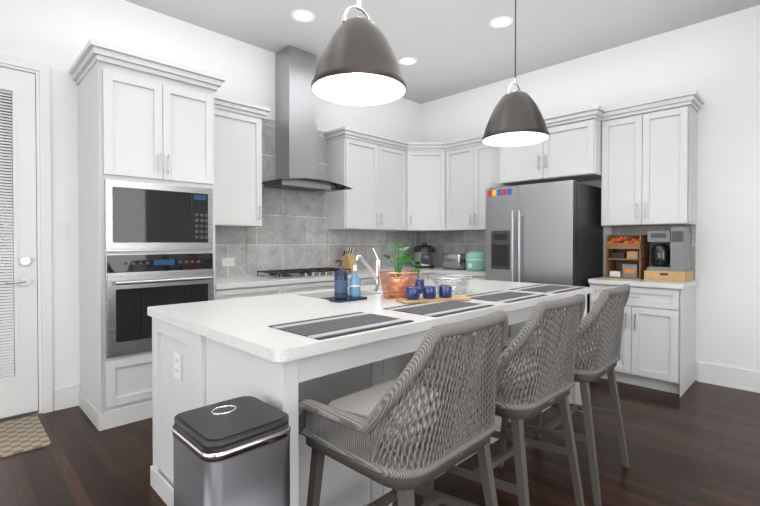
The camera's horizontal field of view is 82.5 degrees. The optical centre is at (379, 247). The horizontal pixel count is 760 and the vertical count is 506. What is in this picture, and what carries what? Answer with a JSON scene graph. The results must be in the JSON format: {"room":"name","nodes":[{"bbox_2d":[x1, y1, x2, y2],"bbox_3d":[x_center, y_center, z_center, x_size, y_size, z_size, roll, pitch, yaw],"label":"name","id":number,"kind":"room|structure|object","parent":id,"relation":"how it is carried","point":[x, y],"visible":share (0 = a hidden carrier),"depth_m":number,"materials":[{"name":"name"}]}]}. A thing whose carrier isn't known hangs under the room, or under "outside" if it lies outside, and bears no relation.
{"room":"kitchen","nodes":[
{"label":"kitchen","id":0,"kind":"room"},
{"bbox_2d":[0,0,420,410],"bbox_3d":[-2.115,-0.398,3.560,7.720,3.200,0.120,-1,1,-45],"label":"wall","id":1,"kind":"structure","parent":0,"point":[56,35],"depth_m":3.30,"materials":[{"name":"paint"}]},
{"bbox_2d":[0,67,37,418],"bbox_3d":[-2.813,-0.027,2.791,0.946,2.431,0.105,-1,1,-45],"label":"entry door","id":2,"kind":"structure","parent":1,"relation":"in","point":[18,391],"depth_m":3.06,"materials":[{"name":"white wood"}]},
{"bbox_2d":[0,53,52,421],"bbox_3d":[-2.846,-0.057,2.825,1.110,2.535,0.138,-1,1,-45],"label":"door frame","id":3,"kind":"structure","parent":1,"relation":"attached to","point":[40,71],"depth_m":3.14,"materials":[{"name":"white wood"}]},
{"bbox_2d":[54,384,79,410],"bbox_3d":[-3.550,1.139,2.057,3.540,0.160,0.016,-1,1,-45],"label":"baseboard","id":4,"kind":"structure","parent":1,"relation":"attached to","point":[66,397],"depth_m":3.24,"materials":[{"name":"white wood"}]},
{"bbox_2d":[221,99,264,226],"bbox_3d":[-1.412,-0.728,3.935,0.587,1.072,0.328,-1,1,-45],"label":"upper cabinet","id":5,"kind":"object","parent":1,"relation":"attached to","point":[241,126],"depth_m":3.89,"materials":[{"name":"white wood"}]},
{"bbox_2d":[262,45,352,192],"bbox_3d":[-0.792,-1.305,4.424,0.920,1.402,0.498,-1,1,-45],"label":"hood chimney","id":6,"kind":"object","parent":1,"relation":"attached to","point":[295,139],"visible":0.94,"depth_m":4.40,"materials":[{"name":"silver metal"}]},
{"bbox_2d":[215,118,420,277],"bbox_3d":[-0.577,-0.520,4.993,3.256,1.589,0.010,-1,1,-45],"label":"wall tile","id":7,"kind":"structure","parent":1,"relation":"attached to","point":[292,232],"depth_m":4.65,"materials":[{"name":"grey tile"}]},
{"bbox_2d":[222,258,233,265],"bbox_3d":[-1.445,0.140,4.127,0.120,0.080,0.006,-1,1,-45],"label":"outlet","id":8,"kind":"object","parent":7,"relation":"attached to","point":[227,261],"visible":1,"depth_m":4.12,"materials":[{"name":"white plastic"}]},
{"bbox_2d":[325,127,412,230],"bbox_3d":[-0.096,-0.741,5.209,1.051,1.068,0.375,-1,1,-45],"label":"upper cabinet","id":9,"kind":"object","parent":1,"relation":"attached to","point":[376,167],"depth_m":4.98,"materials":[{"name":"white wood"}]},
{"bbox_2d":[0,378,759,505],"bbox_3d":[0.421,1.282,0.939,7.840,0.100,7.440,-1,1,-45],"label":"floor","id":10,"kind":"structure","parent":0,"point":[696,443],"depth_m":2.46,"materials":[{"name":"brown wood"}]},
{"bbox_2d":[0,415,50,457],"bbox_3d":[-2.529,1.207,2.583,0.830,0.012,0.610,-1,1,-45],"label":"door mat","id":11,"kind":"object","parent":10,"relation":"on","point":[20,435],"visible":0.96,"depth_m":2.74,"materials":[{"name":"beige fabric"}]},
{"bbox_2d":[73,43,220,430],"bbox_3d":[-1.779,-0.046,3.336,0.784,2.502,0.673,-1,1,-45],"label":"tall cabinet","id":12,"kind":"object","parent":10,"relation":"on","point":[169,166],"depth_m":3.04,"materials":[{"name":"white wood"}]},
{"bbox_2d":[173,396,289,505],"bbox_3d":[-0.431,0.856,1.264,0.259,0.743,0.274,-1,1,-45],"label":"trash can","id":13,"kind":"object","parent":10,"relation":"on","point":[234,452],"visible":1,"depth_m":1.18,"materials":[{"name":"silver metal"}]},
{"bbox_2d":[221,291,252,299],"bbox_3d":[-1.280,0.764,3.879,0.662,0.870,0.618,-1,1,-45],"label":"base cabinet","id":14,"kind":"object","parent":10,"relation":"on","point":[224,294],"depth_m":3.51,"materials":[{"name":"white wood"}]},
{"bbox_2d":[217,267,484,296],"bbox_3d":[-0.047,0.301,4.474,3.266,0.039,1.503,-1,1,-45],"label":"countertop","id":15,"kind":"structure","parent":14,"relation":"on","point":[241,285],"depth_m":4.03,"materials":[{"name":"white stone"}]},
{"bbox_2d":[254,267,352,278],"bbox_3d":[-0.740,0.255,4.390,0.910,0.052,0.500,-1,1,-45],"label":"gas cooktop","id":16,"kind":"object","parent":15,"relation":"in","point":[299,273],"visible":0.94,"depth_m":4.24,"materials":[{"name":"silver metal"}]},
{"bbox_2d":[339,247,357,271],"bbox_3d":[-0.360,0.136,4.949,0.100,0.278,0.210,-1,1,-45],"label":"knife block","id":17,"kind":"object","parent":15,"relation":"on","point":[347,258],"visible":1,"depth_m":4.91,"materials":[{"name":"brown wood"}]},
{"bbox_2d":[413,242,435,267],"bbox_3d":[0.580,0.102,5.649,0.296,0.330,0.296,-1,1,-45],"label":"pressure cooker","id":18,"kind":"object","parent":15,"relation":"on","point":[424,253],"visible":0.98,"depth_m":5.53,"materials":[{"name":"black plastic"}]},
{"bbox_2d":[442,253,465,269],"bbox_3d":[0.934,0.174,5.371,0.190,0.192,0.295,-1,1,-45],"label":"toaster","id":19,"kind":"object","parent":15,"relation":"on","point":[453,261],"visible":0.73,"depth_m":5.28,"materials":[{"name":"silver metal"}]},
{"bbox_2d":[466,252,484,270],"bbox_3d":[1.135,0.162,5.130,0.246,0.222,0.239,-1,1,-45],"label":"rice cooker","id":20,"kind":"object","parent":15,"relation":"on","point":[475,261],"visible":0.94,"depth_m":5.03,"materials":[{"name":"teal plastic"}]},
{"bbox_2d":[147,293,588,505],"bbox_3d":[0.176,0.777,2.719,2.636,0.870,1.221,-1,1,-45],"label":"kitchen island","id":21,"kind":"object","parent":10,"relation":"on","point":[205,353],"depth_m":1.81,"materials":[{"name":"white wood"}]},
{"bbox_2d":[174,351,181,380],"bbox_3d":[-0.931,0.545,1.991,0.008,0.120,0.080,-1,1,-45],"label":"outlet","id":22,"kind":"object","parent":21,"relation":"attached to","point":[177,354],"depth_m":1.98,"materials":[{"name":"white plastic"}]},
{"bbox_2d":[147,279,591,364],"bbox_3d":[0.184,0.321,2.715,2.660,0.039,1.270,-1,1,-45],"label":"island countertop","id":23,"kind":"structure","parent":21,"relation":"on","point":[245,321],"depth_m":1.99,"materials":[{"name":"white stone"}]},
{"bbox_2d":[268,312,413,339],"bbox_3d":[-0.148,0.310,1.758,0.490,0.003,0.330,-1,1,-45],"label":"placemat","id":24,"kind":"object","parent":23,"relation":"on","point":[332,326],"depth_m":1.73,"materials":[{"name":"grey fabric"}]},
{"bbox_2d":[327,293,366,300],"bbox_3d":[-0.251,0.442,2.785,0.484,0.227,0.364,-1,1,-45],"label":"sink","id":25,"kind":"object","parent":23,"relation":"in","point":[329,295],"depth_m":2.94,"materials":[{"name":"grey metal"}]},
{"bbox_2d":[329,260,366,302],"bbox_3d":[-0.181,0.186,2.485,0.220,0.234,0.100,-1,1,-45],"label":"soap caddy","id":26,"kind":"object","parent":23,"relation":"on","point":[340,285],"visible":1,"depth_m":2.44,"materials":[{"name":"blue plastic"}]},
{"bbox_2d":[355,249,382,292],"bbox_3d":[-0.085,0.155,2.901,0.226,0.290,0.095,-1,1,-45],"label":"faucet","id":27,"kind":"object","parent":23,"relation":"on","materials":[{"name":"silver metal"}]},
{"bbox_2d":[379,241,417,299],"bbox_3d":[0.111,0.133,2.592,0.246,0.337,0.240,-1,1,-45],"label":"potted plant","id":28,"kind":"object","parent":23,"relation":"on","point":[397,286],"visible":0.9,"depth_m":2.54,"materials":[{"name":"metal"}]},
{"bbox_2d":[407,257,423,292],"bbox_3d":[0.224,0.173,2.824,0.146,0.252,0.185,-1,1,-45],"label":"potted plant","id":29,"kind":"object","parent":23,"relation":"on","point":[419,283],"visible":0.73,"depth_m":2.81,"materials":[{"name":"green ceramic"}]},
{"bbox_2d":[396,285,470,302],"bbox_3d":[0.307,0.259,2.462,0.420,0.081,0.140,0,1,-23],"label":"cutting board","id":30,"kind":"object","parent":23,"relation":"on","point":[429,293],"visible":1,"depth_m":2.42,"materials":[{"name":"brown wood"}]},
{"bbox_2d":[383,301,493,316],"bbox_3d":[0.306,0.305,2.208,0.490,0.003,0.330,-1,1,-45],"label":"placemat","id":31,"kind":"object","parent":23,"relation":"on","point":[434,309],"depth_m":2.18,"materials":[{"name":"grey fabric"}]},
{"bbox_2d":[431,275,471,294],"bbox_3d":[0.471,0.244,2.837,0.311,0.109,0.241,-1,1,-45],"label":"wire basket","id":32,"kind":"object","parent":23,"relation":"on","point":[462,286],"visible":0.85,"depth_m":2.76,"materials":[{"name":"metal"}]},
{"bbox_2d":[467,291,545,302],"bbox_3d":[0.760,0.300,2.659,0.490,0.003,0.330,-1,1,-45],"label":"placemat","id":33,"kind":"object","parent":23,"relation":"on","point":[497,296],"depth_m":2.63,"materials":[{"name":"grey fabric"}]},
{"bbox_2d":[510,284,584,292],"bbox_3d":[1.200,0.295,3.096,0.490,0.003,0.330,-1,1,-45],"label":"placemat","id":34,"kind":"object","parent":23,"relation":"on","point":[535,288],"depth_m":3.08,"materials":[{"name":"grey fabric"}]},
{"bbox_2d":[299,310,507,505],"bbox_3d":[0.096,0.716,1.475,0.591,1.019,0.574,-1,1,-45],"label":"bar stool","id":35,"kind":"object","parent":10,"relation":"on","point":[416,425],"visible":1,"depth_m":1.27,"materials":[{"name":"wicker"}]},
{"bbox_2d":[423,294,585,505],"bbox_3d":[0.571,0.711,1.945,0.588,1.019,0.571,-1,1,-45],"label":"bar stool","id":36,"kind":"object","parent":10,"relation":"on","point":[533,379],"visible":0.73,"depth_m":1.70,"materials":[{"name":"wicker"}]},
{"bbox_2d":[485,180,602,313],"bbox_3d":[1.661,0.292,4.439,0.833,1.800,0.895,-1,1,-45],"label":"refrigerator","id":37,"kind":"object","parent":10,"relation":"on","point":[547,233],"visible":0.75,"depth_m":4.13,"materials":[{"name":"silver metal"}]},
{"bbox_2d":[497,284,629,505],"bbox_3d":[1.026,0.706,2.384,0.591,1.019,0.574,-1,1,-45],"label":"bar stool","id":38,"kind":"object","parent":10,"relation":"on","point":[597,354],"visible":0.65,"depth_m":2.12,"materials":[{"name":"wicker"}]},
{"bbox_2d":[590,283,695,396],"bbox_3d":[2.371,0.763,3.922,0.619,0.870,0.702,-1,1,-45],"label":"base cabinet","id":39,"kind":"object","parent":10,"relation":"on","point":[658,348],"depth_m":3.62,"materials":[{"name":"white wood"}]},
{"bbox_2d":[589,276,696,290],"bbox_3d":[2.370,0.308,3.904,0.639,0.039,0.718,-1,1,-45],"label":"countertop","id":40,"kind":"structure","parent":39,"relation":"on","point":[613,282],"depth_m":3.68,"materials":[{"name":"white stone"}]},
{"bbox_2d":[605,235,648,279],"bbox_3d":[2.313,0.085,4.059,0.300,0.400,0.290,-1,1,-45],"label":"rack","id":41,"kind":"object","parent":40,"relation":"on","point":[627,256],"visible":1,"depth_m":4.00,"materials":[{"name":"brown wood"}]},
{"bbox_2d":[644,227,692,281],"bbox_3d":[2.547,0.057,3.818,0.346,0.461,0.300,-1,1,-45],"label":"coffee maker","id":42,"kind":"object","parent":40,"relation":"on","point":[671,255],"visible":1,"depth_m":3.72,"materials":[{"name":"grey plastic"}]},
{"bbox_2d":[409,147,444,226],"bbox_3d":[0.579,-0.740,5.446,0.345,0.938,0.344,-1,1,-45],"label":"upper cabinet","id":43,"kind":"object","parent":0,"relation":"attached to","point":[426,164],"depth_m":5.45,"materials":[{"name":"white wood"}]},
{"bbox_2d":[125,0,759,103],"bbox_3d":[0.421,-2.018,0.901,7.840,0.100,7.440,-1,1,-45],"label":"ceiling","id":44,"kind":"structure","parent":0,"point":[452,47],"depth_m":3.93,"materials":[{"name":"paint"}]},
{"bbox_2d":[291,9,314,22],"bbox_3d":[-0.664,-1.996,3.741,0.210,0.008,0.210,-1,1,-45],"label":"recessed light","id":45,"kind":"object","parent":44,"relation":"in","point":[302,15],"visible":1,"depth_m":3.74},
{"bbox_2d":[311,0,405,105],"bbox_3d":[-0.111,-1.403,2.282,0.500,1.159,0.500,-1,1,-45],"label":"pendant light","id":46,"kind":"object","parent":44,"relation":"hanging from","point":[358,64],"visible":1,"depth_m":2.17,"materials":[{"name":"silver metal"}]},
{"bbox_2d":[398,57,417,64],"bbox_3d":[0.301,-2.007,4.671,0.210,0.008,0.210,-1,1,-45],"label":"recessed light","id":47,"kind":"object","parent":44,"relation":"in","point":[407,60],"visible":0.98,"depth_m":4.66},
{"bbox_2d":[489,16,512,27],"bbox_3d":[1.075,-1.998,3.848,0.210,0.008,0.210,-1,1,-45],"label":"recessed light","id":48,"kind":"object","parent":44,"relation":"in","point":[502,22],"visible":1,"depth_m":3.84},
{"bbox_2d":[482,0,549,146],"bbox_3d":[1.052,-1.416,3.367,0.500,1.159,0.500,-1,1,-45],"label":"pendant light","id":49,"kind":"object","parent":44,"relation":"hanging from","point":[516,119],"visible":1,"depth_m":3.24,"materials":[{"name":"silver metal"}]},
{"bbox_2d":[421,5,759,380],"bbox_3d":[3.161,-0.399,3.640,0.120,3.200,7.200,-1,1,-45],"label":"wall","id":50,"kind":"structure","parent":0,"point":[714,63],"depth_m":3.81,"materials":[{"name":"paint"}]},
{"bbox_2d":[437,135,496,230],"bbox_3d":[1.191,-0.746,5.266,0.375,1.078,0.875,-1,1,-45],"label":"upper cabinet","id":51,"kind":"object","parent":50,"relation":"attached to","point":[470,164],"depth_m":5.21,"materials":[{"name":"white wood"}]},
{"bbox_2d":[497,107,600,186],"bbox_3d":[1.822,-0.986,4.554,0.478,0.583,0.993,-1,1,-45],"label":"upper cabinet","id":52,"kind":"object","parent":50,"relation":"attached to","point":[572,150],"depth_m":4.29,"materials":[{"name":"white wood"}]},
{"bbox_2d":[421,225,695,278],"bbox_3d":[1.708,0.031,5.015,0.010,0.487,3.188,-1,1,-45],"label":"wall tile","id":53,"kind":"structure","parent":50,"relation":"attached to","point":[460,242],"depth_m":5.55,"materials":[{"name":"grey tile"}]},
{"bbox_2d":[597,95,700,226],"bbox_3d":[2.474,-0.737,4.007,0.329,1.068,0.702,-1,1,-45],"label":"upper cabinet","id":54,"kind":"object","parent":50,"relation":"attached to","point":[648,177],"depth_m":3.85,"materials":[{"name":"white wood"}]},
{"bbox_2d":[698,362,759,392],"bbox_3d":[4.246,1.129,2.462,0.024,0.170,3.975,-1,1,-45],"label":"baseboard","id":55,"kind":"structure","parent":50,"relation":"attached to","point":[737,378],"depth_m":3.71,"materials":[{"name":"white wood"}]},
{"label":"outside","id":56,"kind":"structure","parent":0,"visible":0},
{"bbox_2d":[0,90,14,373],"bbox_3d":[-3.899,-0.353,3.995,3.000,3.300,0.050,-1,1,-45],"label":"window blinds","id":57,"kind":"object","parent":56,"point":[6,204],"depth_m":4.22,"materials":[{"name":"white plastic"}]}
]}

